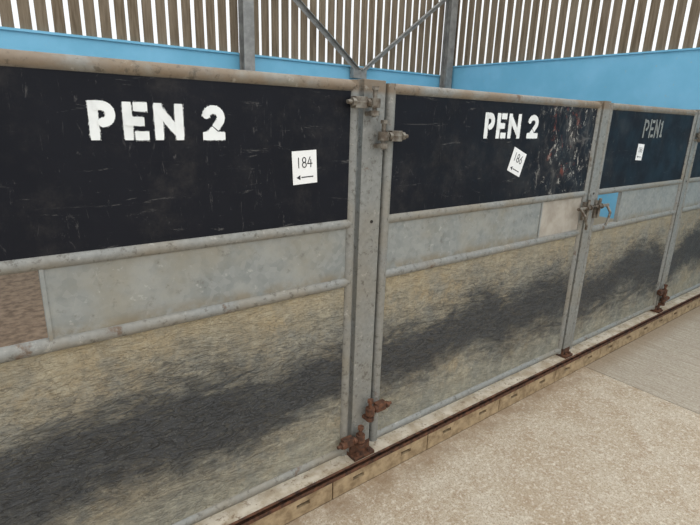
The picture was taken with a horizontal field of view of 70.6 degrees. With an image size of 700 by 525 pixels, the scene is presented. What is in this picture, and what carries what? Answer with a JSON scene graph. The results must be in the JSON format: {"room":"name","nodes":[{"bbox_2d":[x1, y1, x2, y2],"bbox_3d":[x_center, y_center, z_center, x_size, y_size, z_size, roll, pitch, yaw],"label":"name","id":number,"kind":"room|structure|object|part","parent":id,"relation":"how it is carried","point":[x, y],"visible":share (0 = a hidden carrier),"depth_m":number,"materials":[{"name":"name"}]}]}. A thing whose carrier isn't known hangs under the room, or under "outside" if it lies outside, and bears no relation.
{"room":"farm building","nodes":[
{"label":"farm building","id":0,"kind":"room"},
{"bbox_2d":[0,26,439,86],"bbox_3d":[-3.549,-1.204,5.436,13.130,2.515,0.160,-11,20,-36],"label":"wall","id":1,"kind":"structure","parent":0,"point":[10,38],"depth_m":6.05,"materials":[{"name":"blue paint"}]},
{"bbox_2d":[0,0,444,74],"bbox_3d":[-3.481,-3.674,4.721,13.129,2.640,0.106,-11,20,-36],"label":"cladding","id":2,"kind":"object","parent":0,"point":[6,15],"visible":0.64,"depth_m":6.78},
{"bbox_2d":[0,271,699,524],"bbox_3d":[-0.211,1.280,1.563,13.130,0.150,11.000,-11,20,-36],"label":"floor","id":3,"kind":"structure","parent":0,"point":[615,440],"depth_m":2.48,"materials":[{"name":"concrete"}]},
{"bbox_2d":[238,0,254,70],"bbox_3d":[-1.341,-2.878,6.444,0.240,5.004,0.178,-11,20,-36],"label":"steel column","id":4,"kind":"structure","parent":3,"relation":"on","point":[245,7],"depth_m":6.39,"materials":[{"name":"grey metal"}]},
{"bbox_2d":[293,0,446,78],"bbox_3d":[0.189,-3.569,7.484,3.721,1.469,0.130,-11,20,-36],"label":"wind bracing","id":5,"kind":"object","parent":4,"relation":"attached to","point":[357,72],"visible":0.98,"depth_m":7.58,"materials":[{"name":"metal"}]},
{"bbox_2d":[193,287,699,524],"bbox_3d":[0.658,0.808,2.788,10.166,0.125,0.192,-11,20,-36],"label":"kerb","id":6,"kind":"object","parent":3,"relation":"on","point":[295,497],"visible":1,"depth_m":2.49,"materials":[{"name":"concrete"}]},
{"bbox_2d":[337,79,408,461],"bbox_3d":[0.053,0.097,2.072,0.299,1.622,0.156,-11,20,-36],"label":"gate post","id":7,"kind":"object","parent":6,"relation":"on","point":[373,136],"visible":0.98,"depth_m":2.02,"materials":[{"name":"grey metal"}]},
{"bbox_2d":[0,48,359,524],"bbox_3d":[-0.649,0.220,1.532,1.650,1.585,0.042,-11,20,-36],"label":"gate","id":8,"kind":"object","parent":7,"relation":"attached to","point":[187,231],"visible":1,"depth_m":1.55,"materials":[{"name":"metal"}]},
{"bbox_3d":[-0.628,-0.276,1.379,1.608,0.498,0.004,-11,20,-36],"label":"black panel","id":9,"kind":"part","parent":8,"relation":"part of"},
{"bbox_3d":[0.026,0.845,2.300,0.114,0.058,0.140,-11,20,-36],"label":"plate","id":10,"kind":"part","parent":7,"relation":"part of","materials":[{"name":"metal"}]},
{"bbox_2d":[369,83,602,441],"bbox_3d":[0.812,-0.040,2.577,1.704,1.585,0.109,-11,20,-36],"label":"gate","id":11,"kind":"object","parent":7,"relation":"attached to","point":[484,207],"visible":1,"depth_m":2.43,"materials":[{"name":"metal"}]},
{"bbox_3d":[0.787,-0.539,2.431,1.598,0.498,0.004,-11,20,-36],"label":"black panel","id":12,"kind":"part","parent":11,"relation":"part of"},
{"bbox_3d":[1.229,-0.269,2.883,0.443,0.240,0.010,-11,20,-36],"label":"plate","id":13,"kind":"part","parent":11,"relation":"part of","materials":[{"name":"beige metal"}]},
{"bbox_2d":[556,101,610,358],"bbox_3d":[1.441,-0.164,3.112,0.086,1.622,0.140,-11,20,-36],"label":"gate post","id":14,"kind":"object","parent":6,"relation":"on","point":[565,353],"visible":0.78,"depth_m":3.07,"materials":[{"name":"grey metal"}]},
{"bbox_3d":[1.417,0.586,3.333,0.086,0.058,0.140,-11,20,-36],"label":"plate","id":15,"kind":"part","parent":14,"relation":"part of","materials":[{"name":"metal"}]},
{"bbox_2d":[649,109,699,312],"bbox_3d":[2.591,-0.375,3.956,0.234,1.622,0.156,-11,20,-36],"label":"gate post","id":16,"kind":"object","parent":6,"relation":"on","point":[662,298],"visible":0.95,"depth_m":3.94,"materials":[{"name":"grey metal"}]},
{"bbox_2d":[570,103,697,348],"bbox_3d":[2.023,-0.265,3.476,1.414,1.585,0.109,-11,20,-36],"label":"gate","id":17,"kind":"object","parent":16,"relation":"attached to","point":[646,149],"visible":0.94,"depth_m":3.46,"materials":[{"name":"metal"}]},
{"bbox_3d":[2.049,-0.773,3.368,1.308,0.498,0.004,-11,20,-36],"label":"black panel","id":18,"kind":"part","parent":17,"relation":"part of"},
{"bbox_3d":[2.562,0.373,4.184,0.082,0.058,0.140,-11,20,-36],"label":"plate","id":19,"kind":"part","parent":16,"relation":"part of","materials":[{"name":"metal"}]},
{"bbox_2d":[660,129,699,305],"bbox_3d":[3.233,-0.502,4.415,1.510,1.585,0.042,-11,20,-36],"label":"gate","id":20,"kind":"object","parent":16,"relation":"attached to","point":[683,273],"visible":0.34,"depth_m":4.21,"materials":[{"name":"metal"}]},
{"bbox_3d":[3.255,-0.998,4.263,1.468,0.498,0.004,-11,20,-36],"label":"black panel","id":21,"kind":"part","parent":20,"relation":"part of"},
{"bbox_2d":[439,0,457,87],"bbox_3d":[1.716,-3.447,8.714,0.240,5.004,0.178,-11,20,-36],"label":"steel column","id":22,"kind":"structure","parent":3,"relation":"on","point":[451,8],"depth_m":8.59,"materials":[{"name":"grey metal"}]},
{"bbox_2d":[451,47,699,225],"bbox_3d":[5.053,-0.921,5.159,0.160,2.670,11.120,-11,20,-36],"label":"wall","id":23,"kind":"structure","parent":0,"point":[661,78],"depth_m":6.81,"materials":[{"name":"blue paint"}]},
{"bbox_2d":[453,0,699,65],"bbox_3d":[5.184,-3.375,4.397,0.106,2.485,11.000,-11,20,-36],"label":"cladding","id":24,"kind":"object","parent":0,"point":[694,13],"visible":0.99,"depth_m":7.11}
]}

